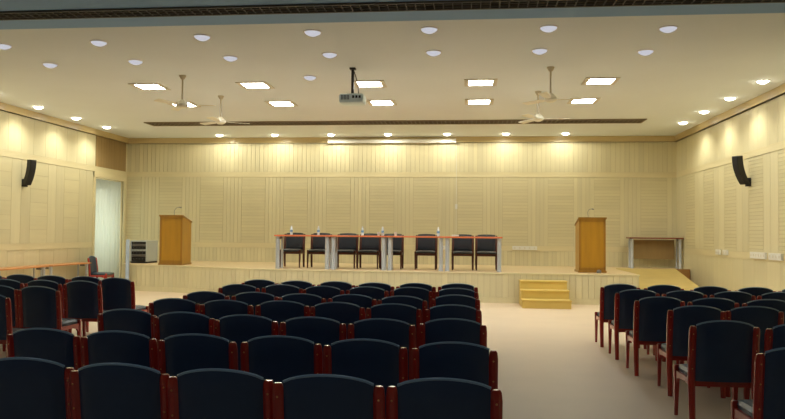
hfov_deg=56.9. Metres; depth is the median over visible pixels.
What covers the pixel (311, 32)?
recessed light
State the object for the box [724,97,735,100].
recessed light
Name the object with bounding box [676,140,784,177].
trim
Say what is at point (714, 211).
wall
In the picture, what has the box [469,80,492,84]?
diffuser
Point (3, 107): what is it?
crown molding
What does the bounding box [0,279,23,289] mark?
chair
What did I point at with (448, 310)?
chair
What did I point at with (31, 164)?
grille
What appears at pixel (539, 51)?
recessed light
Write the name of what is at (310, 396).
chair
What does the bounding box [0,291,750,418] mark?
floor
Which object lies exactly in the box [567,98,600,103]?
recessed light
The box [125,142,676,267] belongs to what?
wall
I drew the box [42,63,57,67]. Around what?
recessed light
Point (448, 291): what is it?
chair
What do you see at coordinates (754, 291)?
chair
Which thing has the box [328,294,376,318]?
chair
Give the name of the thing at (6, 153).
trim
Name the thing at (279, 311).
chair
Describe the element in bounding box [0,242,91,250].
trim
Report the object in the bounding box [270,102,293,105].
diffuser
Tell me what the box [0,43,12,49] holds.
recessed light
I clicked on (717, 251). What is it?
socket plate
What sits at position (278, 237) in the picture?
conference table
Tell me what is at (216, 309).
chair
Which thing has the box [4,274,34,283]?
chair
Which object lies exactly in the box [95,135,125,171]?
wall panel
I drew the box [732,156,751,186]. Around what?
speaker
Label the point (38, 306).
chair
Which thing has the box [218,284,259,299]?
chair
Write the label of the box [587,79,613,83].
diffuser
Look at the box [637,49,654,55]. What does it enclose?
recessed light
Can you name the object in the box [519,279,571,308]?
wooden steps
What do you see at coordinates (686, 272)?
trim
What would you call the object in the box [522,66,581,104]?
ceiling fan
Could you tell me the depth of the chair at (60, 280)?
10.94 m
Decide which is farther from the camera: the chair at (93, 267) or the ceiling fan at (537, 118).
the chair at (93, 267)
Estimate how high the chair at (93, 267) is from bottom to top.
0.912 m
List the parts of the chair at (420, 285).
backrest, leg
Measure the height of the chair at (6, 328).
0.912 m
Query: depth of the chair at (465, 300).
8.18 m
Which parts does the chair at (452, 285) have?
backrest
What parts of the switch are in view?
cord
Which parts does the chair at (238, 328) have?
leg, leg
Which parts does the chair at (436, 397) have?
leg, leg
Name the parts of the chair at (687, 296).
leg, backrest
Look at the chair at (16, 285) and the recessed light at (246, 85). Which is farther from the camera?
the recessed light at (246, 85)
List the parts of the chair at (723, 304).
backrest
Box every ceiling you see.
[0,0,784,29]
[0,13,784,137]
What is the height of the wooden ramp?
0.722 m
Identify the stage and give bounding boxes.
[122,261,677,304]
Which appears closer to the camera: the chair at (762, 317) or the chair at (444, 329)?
the chair at (444, 329)
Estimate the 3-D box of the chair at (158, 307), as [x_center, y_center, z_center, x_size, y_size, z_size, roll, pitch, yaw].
[-2.220,1.372,7.684,0.560,0.912,0.570,0,-2,7]
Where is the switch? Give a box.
[455,143,456,208]
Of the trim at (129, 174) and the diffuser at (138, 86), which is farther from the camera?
the trim at (129, 174)
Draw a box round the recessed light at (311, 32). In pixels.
[303,29,321,36]
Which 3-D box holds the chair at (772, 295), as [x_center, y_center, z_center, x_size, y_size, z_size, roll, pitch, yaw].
[4.886,1.493,9.305,0.560,0.912,0.570,0,-2,6]
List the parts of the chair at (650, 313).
leg, leg, seat frame, backrest, leg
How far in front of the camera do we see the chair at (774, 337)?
5.84 m
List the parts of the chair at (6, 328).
backrest, leg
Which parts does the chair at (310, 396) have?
leg, leg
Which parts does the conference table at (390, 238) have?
leg, leg, leg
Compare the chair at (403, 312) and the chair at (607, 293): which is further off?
the chair at (607, 293)
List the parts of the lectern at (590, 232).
panel, panel, frame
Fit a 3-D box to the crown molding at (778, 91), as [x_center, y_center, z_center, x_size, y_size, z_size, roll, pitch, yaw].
[6.727,-2.393,8.476,0.073,0.162,24.100,0,-2,6]
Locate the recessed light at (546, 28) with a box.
[539,25,557,31]
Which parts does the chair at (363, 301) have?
leg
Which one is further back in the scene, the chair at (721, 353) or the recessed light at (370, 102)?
the recessed light at (370, 102)
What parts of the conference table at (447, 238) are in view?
leg, leg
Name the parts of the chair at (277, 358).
leg, leg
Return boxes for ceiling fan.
[154,75,215,110]
[200,95,248,124]
[519,91,569,123]
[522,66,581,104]
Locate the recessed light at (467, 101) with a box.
[465,99,493,104]
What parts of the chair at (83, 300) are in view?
leg, backrest, seat frame, leg, leg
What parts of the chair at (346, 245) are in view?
seat, seat frame, backrest, leg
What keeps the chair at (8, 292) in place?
on the floor
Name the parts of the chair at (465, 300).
leg, backrest, leg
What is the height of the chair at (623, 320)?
0.912 m
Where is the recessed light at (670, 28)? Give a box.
[658,25,678,32]
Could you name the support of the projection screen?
attached to the wall at (523, 211)
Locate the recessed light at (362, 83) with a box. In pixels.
[354,80,386,87]
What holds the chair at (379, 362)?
on the floor
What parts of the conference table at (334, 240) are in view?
leg, leg, leg, leg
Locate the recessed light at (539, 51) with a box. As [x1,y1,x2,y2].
[531,48,547,54]
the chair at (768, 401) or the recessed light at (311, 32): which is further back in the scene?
the recessed light at (311, 32)
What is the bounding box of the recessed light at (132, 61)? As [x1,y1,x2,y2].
[127,59,143,64]
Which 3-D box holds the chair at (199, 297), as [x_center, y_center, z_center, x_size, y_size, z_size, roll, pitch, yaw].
[-2.130,1.402,8.579,0.560,0.912,0.570,0,-2,6]
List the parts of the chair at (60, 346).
leg, leg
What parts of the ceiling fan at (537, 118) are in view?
blade, blade, rod, motor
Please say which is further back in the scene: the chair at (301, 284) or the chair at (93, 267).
the chair at (93, 267)
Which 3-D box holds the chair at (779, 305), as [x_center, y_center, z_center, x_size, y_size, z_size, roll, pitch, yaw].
[4.180,1.452,8.233,0.560,0.912,0.570,0,-2,6]
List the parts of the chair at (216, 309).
leg, leg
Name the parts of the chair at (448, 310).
leg, backrest, leg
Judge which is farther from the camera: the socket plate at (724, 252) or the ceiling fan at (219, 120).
the socket plate at (724, 252)
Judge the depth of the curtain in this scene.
21.16 m
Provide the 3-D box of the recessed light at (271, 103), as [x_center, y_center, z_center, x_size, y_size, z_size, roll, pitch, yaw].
[-2.423,-2.314,15.847,0.600,0.015,0.600,0,-2,6]
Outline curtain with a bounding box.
[94,179,120,279]
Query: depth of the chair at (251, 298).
8.29 m
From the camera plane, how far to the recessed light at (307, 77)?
13.05 m
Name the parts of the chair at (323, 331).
leg, leg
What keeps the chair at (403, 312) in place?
on the floor
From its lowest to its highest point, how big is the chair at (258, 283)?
0.912 m
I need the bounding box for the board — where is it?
[125,239,129,279]
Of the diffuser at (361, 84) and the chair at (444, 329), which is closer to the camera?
the chair at (444, 329)
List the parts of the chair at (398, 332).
leg, leg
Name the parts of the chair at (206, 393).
leg, leg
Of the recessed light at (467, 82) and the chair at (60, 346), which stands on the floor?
the chair at (60, 346)
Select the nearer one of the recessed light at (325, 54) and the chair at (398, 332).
the chair at (398, 332)
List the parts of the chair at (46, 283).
backrest, leg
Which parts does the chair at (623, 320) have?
leg, leg, seat frame, backrest, leg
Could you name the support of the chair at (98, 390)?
on the floor
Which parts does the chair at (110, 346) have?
leg, leg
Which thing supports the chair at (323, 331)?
on the floor
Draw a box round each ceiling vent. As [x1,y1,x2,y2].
[0,0,784,19]
[144,119,646,125]
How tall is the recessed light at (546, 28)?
0.059 m
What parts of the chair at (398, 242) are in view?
backrest, leg, leg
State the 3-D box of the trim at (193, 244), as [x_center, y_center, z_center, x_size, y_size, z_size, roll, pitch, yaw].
[-0.069,1.092,21.190,16.220,0.150,0.019,0,-2,6]
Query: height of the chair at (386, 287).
0.912 m
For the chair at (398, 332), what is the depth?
5.84 m
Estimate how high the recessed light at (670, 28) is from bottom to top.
0.059 m
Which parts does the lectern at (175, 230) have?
panel, frame, panel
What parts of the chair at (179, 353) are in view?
leg, leg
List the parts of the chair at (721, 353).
leg, seat, leg, seat frame, backrest, leg, leg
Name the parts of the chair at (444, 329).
leg, backrest, leg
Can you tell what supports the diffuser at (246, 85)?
attached to the recessed light at (246, 85)
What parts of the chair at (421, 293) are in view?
leg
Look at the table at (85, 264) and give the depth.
18.34 m
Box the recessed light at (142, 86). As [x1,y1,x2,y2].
[128,83,170,89]
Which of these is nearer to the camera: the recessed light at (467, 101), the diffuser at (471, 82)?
the diffuser at (471, 82)
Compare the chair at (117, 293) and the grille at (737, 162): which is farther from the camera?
the grille at (737, 162)
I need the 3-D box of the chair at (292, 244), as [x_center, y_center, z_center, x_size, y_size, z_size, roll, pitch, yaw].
[-2.568,1.036,18.576,0.560,0.886,0.566,0,-2,6]
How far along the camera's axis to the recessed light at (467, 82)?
13.41 m
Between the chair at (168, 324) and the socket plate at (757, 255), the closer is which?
the chair at (168, 324)
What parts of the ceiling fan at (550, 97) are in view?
blade, blade, motor, rod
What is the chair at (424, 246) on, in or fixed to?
on the stage
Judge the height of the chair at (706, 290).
0.912 m
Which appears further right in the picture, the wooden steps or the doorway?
the wooden steps
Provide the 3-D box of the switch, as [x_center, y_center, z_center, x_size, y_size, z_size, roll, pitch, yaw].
[1.853,-0.641,21.011,0.070,2.580,0.042,0,-2,6]
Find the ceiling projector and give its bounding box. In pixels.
[339,67,365,105]
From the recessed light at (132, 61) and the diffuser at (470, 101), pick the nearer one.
the recessed light at (132, 61)
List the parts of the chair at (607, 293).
leg, leg, seat frame, backrest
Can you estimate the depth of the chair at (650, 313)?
8.23 m
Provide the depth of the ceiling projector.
12.23 m
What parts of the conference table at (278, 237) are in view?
leg, leg, leg, leg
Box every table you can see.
[0,265,48,277]
[40,262,91,276]
[274,235,331,268]
[330,235,386,269]
[387,236,443,270]
[444,236,502,271]
[626,237,683,268]
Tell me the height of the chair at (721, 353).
0.912 m
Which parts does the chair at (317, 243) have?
leg, seat, seat frame, backrest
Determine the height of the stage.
0.700 m
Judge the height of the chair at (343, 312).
0.912 m
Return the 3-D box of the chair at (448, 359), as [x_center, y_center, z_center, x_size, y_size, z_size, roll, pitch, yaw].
[0.418,1.306,4.872,0.560,0.912,0.570,0,-2,6]
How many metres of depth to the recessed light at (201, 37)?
10.40 m
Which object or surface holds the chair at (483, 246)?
on the stage
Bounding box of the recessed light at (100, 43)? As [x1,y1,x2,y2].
[90,40,107,46]
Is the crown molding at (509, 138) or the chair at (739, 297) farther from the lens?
the crown molding at (509, 138)
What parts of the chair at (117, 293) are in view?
backrest, leg, seat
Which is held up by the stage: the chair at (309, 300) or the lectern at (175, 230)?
the lectern at (175, 230)
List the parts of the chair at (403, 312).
leg, backrest, leg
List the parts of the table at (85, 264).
leg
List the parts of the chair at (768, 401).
leg, seat frame, seat, leg, backrest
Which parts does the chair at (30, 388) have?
leg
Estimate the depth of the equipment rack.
20.01 m
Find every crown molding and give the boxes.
[0,102,128,142]
[127,136,674,143]
[675,84,784,141]
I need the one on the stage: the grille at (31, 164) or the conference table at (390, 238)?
the conference table at (390, 238)
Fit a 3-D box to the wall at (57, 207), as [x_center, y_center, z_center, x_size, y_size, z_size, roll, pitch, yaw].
[-9.979,-0.372,10.171,1.210,4.412,24.100,0,-2,6]
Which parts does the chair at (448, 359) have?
leg, backrest, leg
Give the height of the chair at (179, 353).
0.912 m
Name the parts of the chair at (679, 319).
leg, seat, leg, seat frame, backrest, leg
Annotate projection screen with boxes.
[328,139,455,143]
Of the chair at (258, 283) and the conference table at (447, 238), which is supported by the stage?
the conference table at (447, 238)
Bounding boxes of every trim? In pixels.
[0,149,126,176]
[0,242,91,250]
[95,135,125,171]
[125,242,675,252]
[127,172,675,177]
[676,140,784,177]
[676,269,689,278]
[682,248,784,262]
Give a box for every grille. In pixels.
[26,160,35,184]
[732,157,744,183]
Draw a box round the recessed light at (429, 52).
[425,50,441,55]
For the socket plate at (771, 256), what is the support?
attached to the wall at (714, 211)
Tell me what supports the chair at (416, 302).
on the floor
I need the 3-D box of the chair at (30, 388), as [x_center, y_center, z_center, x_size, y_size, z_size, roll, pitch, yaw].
[-1.972,1.260,4.160,0.560,0.912,0.570,0,-2,6]
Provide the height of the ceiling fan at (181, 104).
0.589 m
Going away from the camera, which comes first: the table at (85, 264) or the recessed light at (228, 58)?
the recessed light at (228, 58)
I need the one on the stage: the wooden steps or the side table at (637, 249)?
the side table at (637, 249)
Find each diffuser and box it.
[136,85,163,88]
[242,83,268,87]
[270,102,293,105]
[358,82,381,86]
[371,101,392,104]
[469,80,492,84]
[469,100,489,103]
[572,99,595,102]
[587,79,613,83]
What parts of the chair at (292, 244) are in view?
leg, seat, seat frame, backrest, leg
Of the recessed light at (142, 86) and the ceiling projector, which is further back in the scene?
the recessed light at (142, 86)
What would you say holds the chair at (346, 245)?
on the stage
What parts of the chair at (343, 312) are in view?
leg, leg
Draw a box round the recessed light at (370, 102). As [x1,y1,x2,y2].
[366,100,396,105]
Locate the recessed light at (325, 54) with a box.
[322,52,337,57]
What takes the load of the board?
on the floor
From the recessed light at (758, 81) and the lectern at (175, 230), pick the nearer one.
the recessed light at (758, 81)
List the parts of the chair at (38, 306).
leg, backrest, seat frame, leg, seat, leg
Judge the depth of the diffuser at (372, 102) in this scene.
15.61 m
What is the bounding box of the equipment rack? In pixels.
[130,240,157,262]
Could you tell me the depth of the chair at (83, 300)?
9.86 m
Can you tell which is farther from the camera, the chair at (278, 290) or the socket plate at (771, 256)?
the socket plate at (771, 256)
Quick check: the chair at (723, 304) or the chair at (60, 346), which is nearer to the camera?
the chair at (60, 346)
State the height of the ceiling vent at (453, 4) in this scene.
0.021 m
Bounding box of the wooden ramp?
[616,268,698,289]
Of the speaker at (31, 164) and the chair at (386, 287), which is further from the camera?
the speaker at (31, 164)
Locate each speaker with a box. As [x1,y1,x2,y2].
[22,159,36,186]
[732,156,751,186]
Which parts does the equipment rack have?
panel, panel, panel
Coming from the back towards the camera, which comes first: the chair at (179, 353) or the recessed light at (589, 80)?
the recessed light at (589, 80)
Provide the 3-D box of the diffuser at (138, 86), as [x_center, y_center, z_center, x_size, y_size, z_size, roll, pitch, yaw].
[-4.728,-2.395,14.111,0.440,0.008,0.440,0,-2,6]
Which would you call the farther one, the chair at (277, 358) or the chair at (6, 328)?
the chair at (6, 328)
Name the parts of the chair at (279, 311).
leg, leg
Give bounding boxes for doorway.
[91,171,125,277]
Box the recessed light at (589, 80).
[581,77,620,84]
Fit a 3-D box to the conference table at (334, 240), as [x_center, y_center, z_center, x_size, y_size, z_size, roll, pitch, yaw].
[-0.807,1.054,17.777,1.380,0.830,0.600,0,-2,6]
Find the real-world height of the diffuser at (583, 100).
0.008 m
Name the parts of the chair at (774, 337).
leg, leg, backrest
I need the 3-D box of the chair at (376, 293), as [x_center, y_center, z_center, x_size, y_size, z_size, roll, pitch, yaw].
[-0.308,1.451,9.552,0.560,0.912,0.570,0,-2,6]
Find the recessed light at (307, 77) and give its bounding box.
[303,75,316,79]
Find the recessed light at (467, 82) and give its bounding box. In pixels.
[464,79,497,86]
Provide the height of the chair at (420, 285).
0.912 m
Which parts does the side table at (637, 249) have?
leg, leg, modesty panel, leg, leg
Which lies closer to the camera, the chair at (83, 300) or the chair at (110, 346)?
the chair at (110, 346)
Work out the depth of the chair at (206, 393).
3.63 m
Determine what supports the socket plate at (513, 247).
attached to the wall at (523, 211)
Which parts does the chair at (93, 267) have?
leg, backrest, seat frame, seat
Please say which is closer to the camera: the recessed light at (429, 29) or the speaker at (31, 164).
the recessed light at (429, 29)
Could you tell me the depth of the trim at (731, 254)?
16.27 m
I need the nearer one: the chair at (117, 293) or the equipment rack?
the chair at (117, 293)
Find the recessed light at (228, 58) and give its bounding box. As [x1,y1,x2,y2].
[222,56,238,60]
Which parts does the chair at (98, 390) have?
leg, leg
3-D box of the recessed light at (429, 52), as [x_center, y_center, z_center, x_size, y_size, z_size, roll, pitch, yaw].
[0.639,-2.413,11.231,0.260,0.059,0.260,0,-2,6]
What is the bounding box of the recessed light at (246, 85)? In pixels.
[235,82,274,88]
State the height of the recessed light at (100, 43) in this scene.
0.059 m
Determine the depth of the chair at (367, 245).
18.56 m
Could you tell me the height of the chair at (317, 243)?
0.886 m
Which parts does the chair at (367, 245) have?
leg, seat, seat frame, backrest, leg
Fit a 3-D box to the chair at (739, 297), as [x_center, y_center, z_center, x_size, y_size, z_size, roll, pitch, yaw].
[4.307,1.489,9.346,0.560,0.912,0.570,0,-2,6]
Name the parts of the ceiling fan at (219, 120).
blade, blade, motor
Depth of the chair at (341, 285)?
10.24 m
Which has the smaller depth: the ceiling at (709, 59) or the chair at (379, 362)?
the chair at (379, 362)
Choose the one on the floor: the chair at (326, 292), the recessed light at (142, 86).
the chair at (326, 292)
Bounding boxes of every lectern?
[158,207,191,264]
[574,208,606,272]
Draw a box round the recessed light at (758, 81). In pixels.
[756,80,769,83]
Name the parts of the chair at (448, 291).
backrest, leg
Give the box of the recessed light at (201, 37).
[193,34,210,40]
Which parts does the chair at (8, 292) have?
backrest, leg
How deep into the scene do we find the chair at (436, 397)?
3.45 m
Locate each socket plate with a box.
[512,246,536,249]
[715,249,720,254]
[722,250,727,254]
[750,252,766,258]
[768,253,782,260]
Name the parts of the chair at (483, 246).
leg, backrest, seat frame, seat, leg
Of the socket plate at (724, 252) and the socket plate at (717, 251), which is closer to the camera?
the socket plate at (724, 252)
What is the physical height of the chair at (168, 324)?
0.912 m
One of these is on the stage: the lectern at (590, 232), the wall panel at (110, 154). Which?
the lectern at (590, 232)
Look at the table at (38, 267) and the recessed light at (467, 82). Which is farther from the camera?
the table at (38, 267)
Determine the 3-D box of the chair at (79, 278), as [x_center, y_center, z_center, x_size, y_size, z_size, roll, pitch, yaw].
[-4.573,1.460,11.088,0.560,0.912,0.570,0,-2,8]
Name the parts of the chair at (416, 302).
backrest, leg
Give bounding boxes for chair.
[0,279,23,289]
[0,285,18,351]
[0,295,25,357]
[0,357,73,418]
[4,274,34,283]
[6,328,80,369]
[18,286,81,336]
[24,280,63,317]
[34,275,67,306]
[63,281,107,336]
[68,276,100,332]
[69,363,169,418]
[80,330,157,369]
[87,256,113,278]
[97,309,156,338]
[98,277,148,312]
[148,298,199,316]
[153,311,214,341]
[157,333,237,376]
[167,368,273,418]
[183,291,229,304]
[200,300,253,320]
[213,314,278,370]
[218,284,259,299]
[231,292,277,314]
[240,335,322,383]
[241,279,277,291]
[255,300,309,325]
[262,284,302,297]
[272,374,384,418]
[278,293,325,307]
[279,316,346,350]
[280,233,304,267]
[281,280,315,289]
[302,286,344,301]
[307,233,331,267]
[310,302,364,328]
[317,281,354,293]
[323,338,407,418]
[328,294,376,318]
[337,233,358,268]
[346,286,388,300]
[347,318,415,379]
[355,282,394,296]
[357,233,380,268]
[365,303,421,347]
[377,296,427,323]
[380,234,403,268]
[386,377,502,418]
[390,287,432,309]
[396,283,435,298]
[410,341,497,391]
[414,234,437,269]
[418,318,486,349]
[424,304,481,325]
[431,294,479,310]
[435,288,478,300]
[438,283,477,293]
[452,234,473,269]
[475,234,496,270]
[595,284,639,347]
[608,289,659,360]
[625,296,684,375]
[643,285,683,348]
[653,290,707,361]
[657,305,725,398]
[673,320,759,418]
[676,298,738,364]
[690,286,730,297]
[710,291,755,306]
[726,306,783,396]
[730,347,784,418]
[735,287,775,299]
[742,299,784,323]
[744,324,784,399]
[757,292,784,300]
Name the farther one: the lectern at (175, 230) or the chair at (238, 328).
the lectern at (175, 230)
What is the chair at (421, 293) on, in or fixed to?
on the floor
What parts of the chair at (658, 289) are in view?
backrest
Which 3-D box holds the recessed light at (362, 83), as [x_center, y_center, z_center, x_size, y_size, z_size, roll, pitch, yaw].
[-0.432,-2.366,13.657,0.600,0.015,0.600,0,-2,6]
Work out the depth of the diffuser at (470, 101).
15.40 m
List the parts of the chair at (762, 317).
leg, backrest, leg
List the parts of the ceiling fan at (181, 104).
blade, blade, motor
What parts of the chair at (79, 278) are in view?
backrest, leg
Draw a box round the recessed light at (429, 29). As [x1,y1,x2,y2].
[420,26,438,33]
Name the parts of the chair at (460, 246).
leg, seat frame, seat, backrest, leg, leg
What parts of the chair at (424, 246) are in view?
leg, leg, seat, seat frame, backrest, leg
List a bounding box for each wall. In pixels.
[0,110,127,279]
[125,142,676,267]
[676,94,784,291]
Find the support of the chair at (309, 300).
on the floor
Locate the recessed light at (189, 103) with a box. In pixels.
[169,102,200,106]
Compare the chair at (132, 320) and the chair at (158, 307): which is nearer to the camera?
the chair at (132, 320)
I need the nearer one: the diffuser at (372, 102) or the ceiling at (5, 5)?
the ceiling at (5, 5)
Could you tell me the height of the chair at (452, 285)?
0.912 m
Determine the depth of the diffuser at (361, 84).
13.69 m
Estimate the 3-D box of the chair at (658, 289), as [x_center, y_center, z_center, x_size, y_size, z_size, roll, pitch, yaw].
[3.842,1.519,10.420,0.560,0.912,0.570,0,-2,6]
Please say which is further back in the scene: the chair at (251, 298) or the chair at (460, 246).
the chair at (460, 246)
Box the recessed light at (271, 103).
[265,101,297,106]
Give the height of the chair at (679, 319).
0.912 m
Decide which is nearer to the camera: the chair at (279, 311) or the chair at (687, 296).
the chair at (279, 311)
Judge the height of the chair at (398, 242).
0.886 m
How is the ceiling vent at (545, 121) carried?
in the ceiling at (709, 59)
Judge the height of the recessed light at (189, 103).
0.015 m

